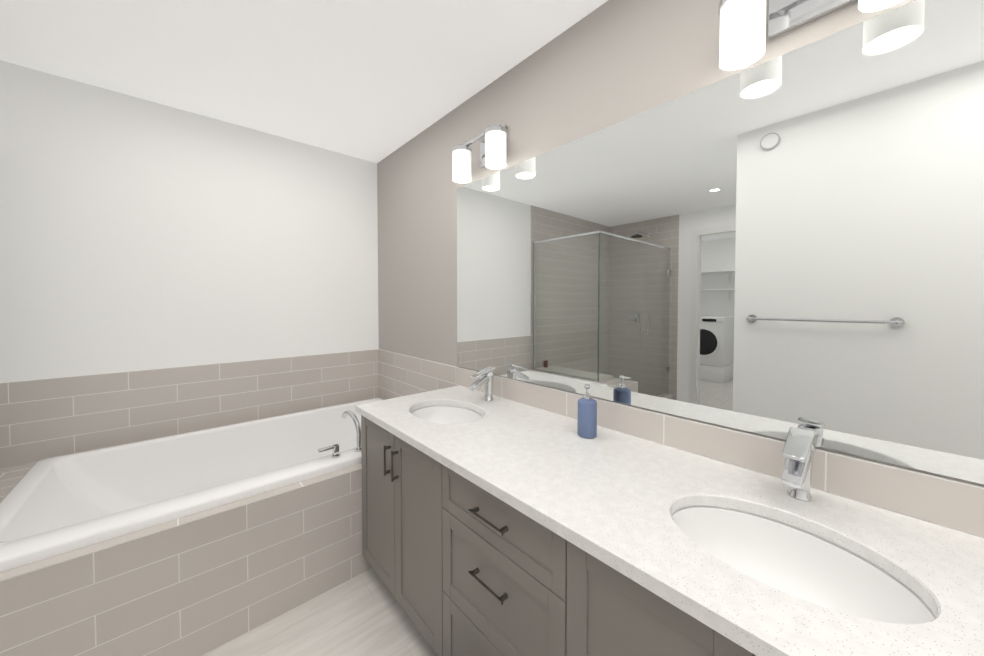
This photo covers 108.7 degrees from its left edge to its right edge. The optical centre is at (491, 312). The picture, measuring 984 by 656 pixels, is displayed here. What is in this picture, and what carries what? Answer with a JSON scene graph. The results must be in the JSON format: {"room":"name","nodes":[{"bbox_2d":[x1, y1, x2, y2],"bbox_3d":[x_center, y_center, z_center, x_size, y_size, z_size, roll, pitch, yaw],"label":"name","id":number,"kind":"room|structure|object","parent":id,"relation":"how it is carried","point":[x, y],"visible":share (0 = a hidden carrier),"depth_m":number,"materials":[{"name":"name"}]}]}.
{"room":"bathroom","nodes":[
{"label":"bathroom","id":0,"kind":"room"},
{"bbox_2d":[0,60,378,382],"bbox_3d":[-2.502,0.036,1.815,3.945,2.590,0.100,-1,2,-42],"label":"wall","id":1,"kind":"structure","parent":0,"point":[137,234],"depth_m":2.17,"materials":[{"name":"white paint"}]},
{"bbox_2d":[0,349,378,468],"bbox_3d":[-1.738,0.567,2.435,1.979,0.454,0.008,-1,2,-42],"label":"wall tile","id":2,"kind":"structure","parent":1,"relation":"attached to","point":[41,419],"depth_m":2.17,"materials":[{"name":"beige tile"}]},
{"bbox_2d":[0,0,607,162],"bbox_3d":[-1.857,-1.220,-0.788,6.595,0.050,4.800,-1,2,-42],"label":"ceiling","id":3,"kind":"structure","parent":0,"point":[375,81],"depth_m":1.71,"materials":[{"name":"white paint"}]},
{"bbox_2d":[202,568,436,655],"bbox_3d":[-1.857,1.419,-0.722,6.595,0.050,4.800,-1,2,-42],"label":"floor","id":4,"kind":"structure","parent":0,"point":[364,614],"depth_m":1.48,"materials":[{"name":"beige tile"}]},
{"bbox_2d":[0,462,371,655],"bbox_3d":[-1.469,1.059,1.875,2.336,0.543,1.201,-1,2,-42],"label":"tiled tub surround","id":5,"kind":"object","parent":4,"relation":"on","point":[201,583],"visible":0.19,"depth_m":1.36,"materials":[{"name":"tile"}]},
{"bbox_2d":[0,398,383,571],"bbox_3d":[-1.288,0.974,2.011,1.820,0.458,1.055,-1,2,-42],"label":"bathtub","id":6,"kind":"object","parent":5,"relation":"in","point":[54,506],"visible":0.46,"depth_m":1.88,"materials":[{"name":"white ceramic"}]},
{"bbox_2d":[318,410,360,457],"bbox_3d":[-0.857,0.654,1.925,0.231,0.183,0.268,-1,2,-42],"label":"tub faucet","id":7,"kind":"object","parent":6,"relation":"on","point":[335,448],"visible":1,"depth_m":1.89,"materials":[{"name":"silver metal"}]},
{"bbox_2d":[355,397,766,655],"bbox_3d":[0.220,0.928,1.237,0.653,0.837,1.988,-1,2,-42],"label":"bathroom vanity","id":8,"kind":"object","parent":4,"relation":"on","point":[504,527],"depth_m":1.07,"materials":[{"name":"grey paint"}]},
{"bbox_2d":[359,386,983,655],"bbox_3d":[0.224,0.493,1.227,0.646,0.030,2.004,-1,2,-42],"label":"countertop","id":9,"kind":"structure","parent":8,"relation":"on","point":[944,566],"depth_m":0.73,"materials":[{"name":"white stone"}]},
{"bbox_2d":[411,405,482,423],"bbox_3d":[-0.217,0.580,1.685,0.326,0.164,0.438,-1,2,-42],"label":"sink","id":10,"kind":"object","parent":9,"relation":"in","point":[447,414],"visible":0.17,"depth_m":1.85,"materials":[{"name":"white ceramic"}]},
{"bbox_2d":[468,366,494,400],"bbox_3d":[-0.053,0.376,1.826,0.150,0.174,0.056,-1,2,-42],"label":"faucet","id":11,"kind":"object","parent":9,"relation":"on","point":[486,376],"visible":1,"depth_m":1.83,"materials":[{"name":"silver metal"}]},
{"bbox_2d":[577,385,596,438],"bbox_3d":[0.366,0.377,1.355,0.072,0.195,0.072,-1,2,-42],"label":"soap dispenser","id":12,"kind":"object","parent":9,"relation":"on","point":[587,418],"visible":1,"depth_m":1.33,"materials":[{"name":"blue plastic"}]},
{"bbox_2d":[781,427,814,501],"bbox_3d":[0.774,0.399,0.896,0.150,0.174,0.056,-1,2,-42],"label":"faucet","id":13,"kind":"object","parent":9,"relation":"on","point":[798,452],"visible":1,"depth_m":0.89,"materials":[{"name":"silver metal"}]},
{"bbox_2d":[671,505,934,624],"bbox_3d":[0.610,0.603,0.754,0.326,0.164,0.438,-1,2,-42],"label":"sink","id":14,"kind":"object","parent":9,"relation":"in","point":[799,563],"visible":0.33,"depth_m":0.83,"materials":[{"name":"white ceramic"}]},
{"bbox_2d":[377,0,983,537],"bbox_3d":[0.571,0.046,1.402,0.100,2.590,4.800,-1,2,-42],"label":"wall","id":15,"kind":"structure","parent":0,"point":[607,64],"depth_m":1.70,"materials":[{"name":"grey paint"}]},
{"bbox_2d":[452,124,506,182],"bbox_3d":[-0.053,-0.860,1.876,0.171,0.252,0.394,-1,2,-42],"label":"sconce","id":16,"kind":"object","parent":15,"relation":"attached to","point":[491,139],"visible":1,"depth_m":1.84,"materials":[{"name":"white glass"}]},
{"bbox_2d":[378,349,983,536],"bbox_3d":[0.524,0.593,1.387,0.008,0.454,4.580,-1,2,-42],"label":"tile backsplash","id":17,"kind":"structure","parent":15,"relation":"attached to","point":[954,504],"depth_m":1.10,"materials":[{"name":"beige tile"}]},
{"bbox_2d":[457,0,983,483],"bbox_3d":[0.539,-0.192,1.350,0.006,1.101,2.273,-1,2,-42],"label":"mirror","id":18,"kind":"object","parent":15,"relation":"attached to","point":[781,246],"visible":1,"depth_m":1.02,"materials":[{"name":"silver mirror"}]},
{"bbox_2d":[718,0,903,70],"bbox_3d":[0.814,-0.836,0.900,0.171,0.252,0.394,-1,2,-42],"label":"sconce","id":19,"kind":"object","parent":15,"relation":"attached to","point":[742,42],"visible":1,"depth_m":0.96,"materials":[{"name":"white glass"}]}
]}

